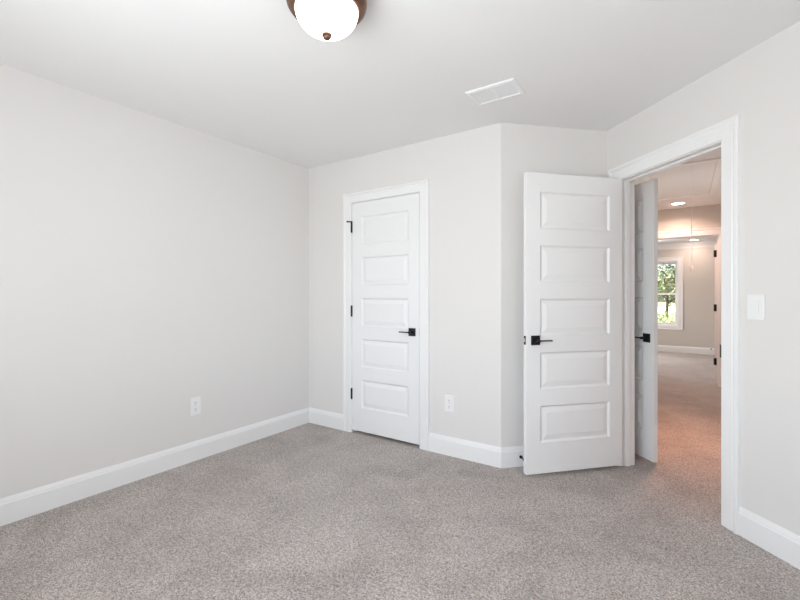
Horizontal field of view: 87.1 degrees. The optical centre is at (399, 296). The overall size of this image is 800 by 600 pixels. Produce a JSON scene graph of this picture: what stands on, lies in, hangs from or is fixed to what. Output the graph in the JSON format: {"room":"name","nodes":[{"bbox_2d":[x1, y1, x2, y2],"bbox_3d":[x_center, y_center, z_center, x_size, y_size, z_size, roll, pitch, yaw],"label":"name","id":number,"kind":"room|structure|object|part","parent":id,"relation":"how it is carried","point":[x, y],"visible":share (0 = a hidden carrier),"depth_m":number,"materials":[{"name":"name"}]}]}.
{"room":"empty bedroom","nodes":[
{"label":"empty bedroom","id":0,"kind":"room"},
{"bbox_2d":[0,64,308,498],"bbox_3d":[-1.839,-0.007,2.733,0.115,2.440,3.500,0,0,34],"label":"wall","id":1,"kind":"structure","parent":0,"point":[150,265],"depth_m":2.76,"materials":[{"name":"white paint"}]},
{"bbox_2d":[0,407,308,526],"bbox_3d":[-1.785,1.142,2.697,0.014,0.142,3.270,0,0,34],"label":"baseboard","id":2,"kind":"structure","parent":1,"relation":"attached to","point":[22,505],"depth_m":2.75,"materials":[{"name":"white wood"}]},
{"bbox_2d":[190,396,200,415],"bbox_3d":[-1.510,0.812,3.110,0.009,0.128,0.080,0,0,34],"label":"wall outlet","id":3,"kind":"object","parent":1,"relation":"attached to","point":[195,403],"visible":1,"depth_m":3.10,"materials":[{"name":"white plastic"}]},
{"bbox_2d":[0,351,799,599],"bbox_3d":[2.746,1.272,4.323,6.300,0.120,11.700,0,0,34],"label":"floor","id":4,"kind":"structure","parent":0,"point":[308,511],"depth_m":2.17,"materials":[{"name":"grey carpet"}]},
{"bbox_2d":[0,0,799,209],"bbox_3d":[0.914,-1.278,3.370,3.952,0.100,7.630,0,0,34],"label":"ceiling","id":5,"kind":"structure","parent":0,"point":[246,73],"depth_m":2.19,"materials":[{"name":"white paint"}]},
{"bbox_2d":[286,0,366,40],"bbox_3d":[-0.294,-1.128,1.692,0.321,0.199,0.321,0,0,34],"label":"ceiling light","id":6,"kind":"object","parent":5,"relation":"attached to","point":[324,20],"visible":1,"depth_m":1.64,"materials":[{"name":"white glass"}]},
{"bbox_2d":[465,78,524,105],"bbox_3d":[0.574,-1.222,2.537,0.300,0.011,0.208,0,0,34],"label":"ceiling vent","id":7,"kind":"object","parent":5,"relation":"in","point":[516,89],"visible":1,"depth_m":2.52,"materials":[{"name":"white metal"}]},
{"bbox_2d":[670,202,685,204],"bbox_3d":[3.675,-1.224,5.566,0.186,0.007,0.186,0,0,34],"label":"recessed light","id":8,"kind":"object","parent":5,"relation":"in","point":[674,203],"visible":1,"depth_m":5.56,"materials":[{"name":"white plastic"}]},
{"bbox_2d":[642,157,720,270],"bbox_3d":[3.043,-0.731,4.556,0.660,0.993,1.620,0,0,34],"label":"attic hatch","id":9,"kind":"object","parent":5,"relation":"attached to","point":[693,178],"visible":0.91,"depth_m":4.41,"materials":[{"name":"white paint"}]},
{"bbox_3d":[3.043,-1.220,4.556,0.660,0.015,1.620,0,0,34],"label":"hatch trim","id":10,"kind":"part","parent":9,"relation":"part of","materials":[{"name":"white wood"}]},
{"bbox_3d":[3.043,-1.224,4.556,0.540,0.006,1.500,0,0,34],"label":"hatch panel","id":11,"kind":"part","parent":9,"relation":"part of","materials":[{"name":"white paint"}]},
{"bbox_2d":[309,123,500,446],"bbox_3d":[-0.048,-0.007,3.565,1.920,2.440,0.115,0,0,34],"label":"wall","id":12,"kind":"structure","parent":0,"point":[463,169],"depth_m":3.22,"materials":[{"name":"white paint"}]},
{"bbox_2d":[309,407,342,430],"bbox_3d":[-0.691,1.142,3.922,0.454,0.142,0.014,0,0,34],"label":"baseboard","id":13,"kind":"structure","parent":12,"relation":"attached to","point":[316,416],"depth_m":3.91,"materials":[{"name":"white wood"}]},
{"bbox_2d":[347,193,419,444],"bbox_3d":[-0.158,0.182,3.558,0.739,2.011,0.092,0,0,34],"label":"door","id":14,"kind":"structure","parent":12,"relation":"in","point":[385,307],"depth_m":3.54,"materials":[{"name":"white wood"}]},
{"bbox_3d":[-0.126,0.858,3.571,0.489,0.245,0.035,0,0,34],"label":"panel","id":15,"kind":"part","parent":14,"relation":"part of","materials":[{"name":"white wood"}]},
{"bbox_3d":[-0.126,0.499,3.571,0.489,0.245,0.035,0,0,34],"label":"panel","id":16,"kind":"part","parent":14,"relation":"part of","materials":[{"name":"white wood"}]},
{"bbox_3d":[-0.126,0.141,3.571,0.489,0.245,0.035,0,0,34],"label":"panel","id":17,"kind":"part","parent":14,"relation":"part of","materials":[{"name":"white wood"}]},
{"bbox_3d":[-0.126,-0.217,3.571,0.489,0.245,0.035,0,0,34],"label":"panel","id":18,"kind":"part","parent":14,"relation":"part of","materials":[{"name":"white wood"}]},
{"bbox_3d":[-0.126,-0.576,3.571,0.489,0.245,0.035,0,0,34],"label":"panel","id":19,"kind":"part","parent":14,"relation":"part of","materials":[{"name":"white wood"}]},
{"bbox_2d":[343,179,429,450],"bbox_3d":[-0.108,0.149,3.594,0.885,2.128,0.136,0,0,34],"label":"trim","id":20,"kind":"structure","parent":12,"relation":"attached to","point":[422,187],"depth_m":3.43,"materials":[{"name":"white wood"}]},
{"bbox_2d":[445,395,453,412],"bbox_3d":[0.375,0.820,3.204,0.080,0.128,0.009,0,0,34],"label":"wall outlet","id":21,"kind":"object","parent":12,"relation":"attached to","point":[449,400],"visible":1,"depth_m":3.20,"materials":[{"name":"white plastic"}]},
{"bbox_2d":[429,432,500,467],"bbox_3d":[0.471,1.142,3.136,0.592,0.142,0.014,0,0,34],"label":"baseboard","id":22,"kind":"structure","parent":12,"relation":"attached to","point":[490,455],"depth_m":3.12,"materials":[{"name":"white wood"}]},
{"bbox_2d":[501,123,606,446],"bbox_3d":[1.117,-0.007,3.116,0.840,2.440,0.115,0,0,-11],"label":"wall","id":23,"kind":"structure","parent":0,"point":[524,148],"depth_m":3.00,"materials":[{"name":"white paint"}]},
{"bbox_2d":[501,446,523,467],"bbox_3d":[1.126,1.142,3.052,0.846,0.142,0.014,0,0,-11],"label":"baseboard","id":24,"kind":"structure","parent":23,"relation":"attached to","point":[510,458],"depth_m":2.98,"materials":[{"name":"white wood"}]},
{"bbox_2d":[658,247,714,347],"bbox_3d":[5.849,-0.087,9.179,4.000,2.600,0.115,0,0,34],"label":"wall","id":25,"kind":"structure","parent":0,"point":[698,330],"depth_m":8.85,"materials":[{"name":"grey paint"}]},
{"bbox_2d":[658,257,682,329],"bbox_3d":[5.578,-0.058,9.350,1.172,1.572,0.136,0,0,34],"label":"window","id":26,"kind":"structure","parent":25,"relation":"in","point":[678,261],"depth_m":9.04,"materials":[{"name":"white wood"}]},
{"bbox_3d":[5.601,-0.380,9.383,0.954,0.709,0.030,0,0,34],"label":"sash","id":27,"kind":"part","parent":26,"relation":"part of","materials":[{"name":"white plastic"}]},
{"bbox_3d":[5.583,0.277,9.357,0.954,0.685,0.030,0,0,34],"label":"sash","id":28,"kind":"part","parent":26,"relation":"part of","materials":[{"name":"clear glass"}]},
{"bbox_2d":[658,240,714,249],"bbox_3d":[5.786,-1.077,9.085,3.600,0.140,0.112,0,0,34],"label":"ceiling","id":29,"kind":"structure","parent":25,"relation":"attached to","point":[706,243],"depth_m":8.89,"materials":[{"name":"white paint"}]},
{"bbox_2d":[658,345,714,354],"bbox_3d":[5.813,1.142,9.126,3.600,0.142,0.014,0,0,34],"label":"baseboard","id":30,"kind":"structure","parent":25,"relation":"attached to","point":[661,348],"depth_m":8.94,"materials":[{"name":"white wood"}]},
{"bbox_2d":[658,237,714,242],"bbox_3d":[4.821,-1.238,7.658,4.200,0.180,3.850,0,0,34],"label":"ceiling","id":31,"kind":"structure","parent":0,"point":[702,238],"depth_m":8.69,"materials":[{"name":"white paint"}]},
{"bbox_2d":[658,204,720,231],"bbox_3d":[3.741,-0.058,6.061,3.900,2.540,0.115,0,0,34],"label":"wall","id":32,"kind":"structure","parent":0,"point":[699,217],"depth_m":5.82,"materials":[{"name":"grey paint"}]},
{"bbox_2d":[658,227,720,386],"bbox_3d":[3.977,0.147,5.902,0.980,2.130,0.157,0,0,34],"label":"trim","id":33,"kind":"structure","parent":32,"relation":"attached to","point":[706,232],"depth_m":5.69,"materials":[{"name":"white wood"}]},
{"bbox_2d":[714,237,716,382],"bbox_3d":[4.568,0.182,5.992,0.783,2.011,0.149,0,0,-45],"label":"door","id":34,"kind":"structure","parent":32,"relation":"in","point":[715,250],"depth_m":5.73,"materials":[{"name":"white wood"}]},
{"bbox_2d":[607,21,799,535],"bbox_3d":[1.750,-0.007,2.354,0.115,2.440,1.851,0,0,-11],"label":"wall","id":35,"kind":"structure","parent":0,"point":[761,85],"depth_m":2.02,"materials":[{"name":"white paint"}]},
{"bbox_2d":[523,172,621,474],"bbox_3d":[1.198,0.182,2.892,0.767,2.011,0.149,0,0,-13],"label":"door","id":36,"kind":"structure","parent":35,"relation":"in","point":[572,340],"depth_m":2.87,"materials":[{"name":"white wood"}]},
{"bbox_3d":[0.950,0.294,2.782,0.108,0.021,0.045,0,0,-13],"label":"lever","id":37,"kind":"part","parent":36,"relation":"part of","materials":[{"name":"black metal"}]},
{"bbox_3d":[1.196,0.858,2.892,0.535,0.245,0.035,0,0,-13],"label":"panel","id":38,"kind":"part","parent":36,"relation":"part of","materials":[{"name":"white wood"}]},
{"bbox_3d":[1.196,0.499,2.892,0.535,0.245,0.035,0,0,-13],"label":"panel","id":39,"kind":"part","parent":36,"relation":"part of","materials":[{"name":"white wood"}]},
{"bbox_3d":[1.196,0.141,2.892,0.535,0.245,0.035,0,0,-13],"label":"panel","id":40,"kind":"part","parent":36,"relation":"part of","materials":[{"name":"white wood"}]},
{"bbox_3d":[1.196,-0.217,2.892,0.535,0.245,0.035,0,0,-13],"label":"panel","id":41,"kind":"part","parent":36,"relation":"part of","materials":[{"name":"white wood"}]},
{"bbox_3d":[1.196,-0.576,2.892,0.535,0.245,0.035,0,0,-13],"label":"panel","id":42,"kind":"part","parent":36,"relation":"part of","materials":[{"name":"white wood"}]},
{"bbox_2d":[608,114,739,534],"bbox_3d":[1.696,0.144,2.631,0.157,2.136,0.973,0,0,-11],"label":"trim","id":43,"kind":"structure","parent":35,"relation":"attached to","point":[724,136],"depth_m":2.22,"materials":[{"name":"white wood"}]},
{"bbox_3d":[1.763,0.144,2.644,0.021,2.136,0.973,0,0,-11],"label":"casing","id":44,"kind":"part","parent":43,"relation":"part of","materials":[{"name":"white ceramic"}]},
{"bbox_2d":[747,294,764,319],"bbox_3d":[1.742,0.054,2.063,0.010,0.126,0.084,0,0,-11],"label":"light switch","id":45,"kind":"object","parent":35,"relation":"attached to","point":[755,302],"visible":1,"depth_m":2.06,"materials":[{"name":"white plastic"}]},
{"bbox_2d":[738,507,799,569],"bbox_3d":[1.783,1.142,1.844,0.014,0.142,0.606,0,0,-11],"label":"baseboard","id":46,"kind":"structure","parent":35,"relation":"attached to","point":[778,541],"depth_m":1.99,"materials":[{"name":"white wood"}]},
{"bbox_3d":[2.302,-0.008,4.750,0.115,2.440,3.670,0,0,34],"label":"wall","id":47,"kind":"structure","parent":0,"visible":0},
{"bbox_2d":[635,178,657,461],"bbox_3d":[1.741,0.175,3.400,0.096,2.039,0.776,0,0,-10],"label":"door","id":48,"kind":"structure","parent":47,"relation":"in","point":[646,193],"depth_m":3.08,"materials":[{"name":"white wood"}]},
{"bbox_3d":[1.764,0.860,3.397,0.035,0.248,0.552,0,0,-11],"label":"panel","id":49,"kind":"part","parent":48,"relation":"part of","materials":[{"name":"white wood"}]},
{"bbox_3d":[1.764,0.497,3.397,0.035,0.248,0.552,0,0,-11],"label":"panel","id":50,"kind":"part","parent":48,"relation":"part of","materials":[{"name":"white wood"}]},
{"bbox_3d":[1.764,0.133,3.397,0.035,0.248,0.552,0,0,-11],"label":"panel","id":51,"kind":"part","parent":48,"relation":"part of","materials":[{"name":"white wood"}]},
{"bbox_3d":[1.764,-0.230,3.397,0.035,0.248,0.552,0,0,-11],"label":"panel","id":52,"kind":"part","parent":48,"relation":"part of","materials":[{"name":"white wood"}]},
{"bbox_3d":[1.764,-0.594,3.397,0.035,0.248,0.552,0,0,-11],"label":"panel","id":53,"kind":"part","parent":48,"relation":"part of","materials":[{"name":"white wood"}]},
{"label":"outside","id":54,"kind":"structure","parent":0,"visible":0},
{"bbox_2d":[658,302,674,321],"bbox_3d":[39.520,1.712,60.216,84.000,0.200,121.700,0,0,34],"label":"lawn","id":55,"kind":"structure","parent":54,"point":[660,304],"depth_m":65.28,"materials":[{"name":"green plant"}]},
{"bbox_2d":[658,265,674,320],"bbox_3d":[15.949,-0.321,25.336,3.273,3.872,2.794,0,0,-8],"label":"tree","id":56,"kind":"object","parent":55,"relation":"on","point":[661,275],"visible":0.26,"depth_m":25.07,"materials":[{"name":"green plant"}]},
{"bbox_2d":[658,311,674,322],"bbox_3d":[7.369,1.008,11.985,1.522,1.221,1.431,0,0,34],"label":"bush","id":57,"kind":"object","parent":55,"relation":"on","point":[663,314],"visible":0.06,"depth_m":11.55,"materials":[{"name":"green plant"}]},
{"bbox_2d":[659,264,674,296],"bbox_3d":[12.272,-0.577,17.954,2.964,4.383,2.285,0,0,10],"label":"tree","id":58,"kind":"object","parent":55,"relation":"on","point":[672,282],"visible":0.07,"depth_m":18.18,"materials":[{"name":"green plant"}]},
{"bbox_2d":[659,281,674,305],"bbox_3d":[44.119,-0.507,67.589,10.459,4.259,9.036,0,0,34],"label":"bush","id":59,"kind":"object","parent":55,"relation":"on","point":[661,281],"visible":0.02,"depth_m":67.09,"materials":[{"name":"green plant"}]},
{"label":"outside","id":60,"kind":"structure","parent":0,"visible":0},
{"bbox_2d":[658,307,674,312],"bbox_3d":[33.834,1.615,51.808,64.000,0.035,26.000,0,0,34],"label":"path","id":61,"kind":"structure","parent":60,"point":[660,309],"depth_m":50.20,"materials":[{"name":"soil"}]}
]}

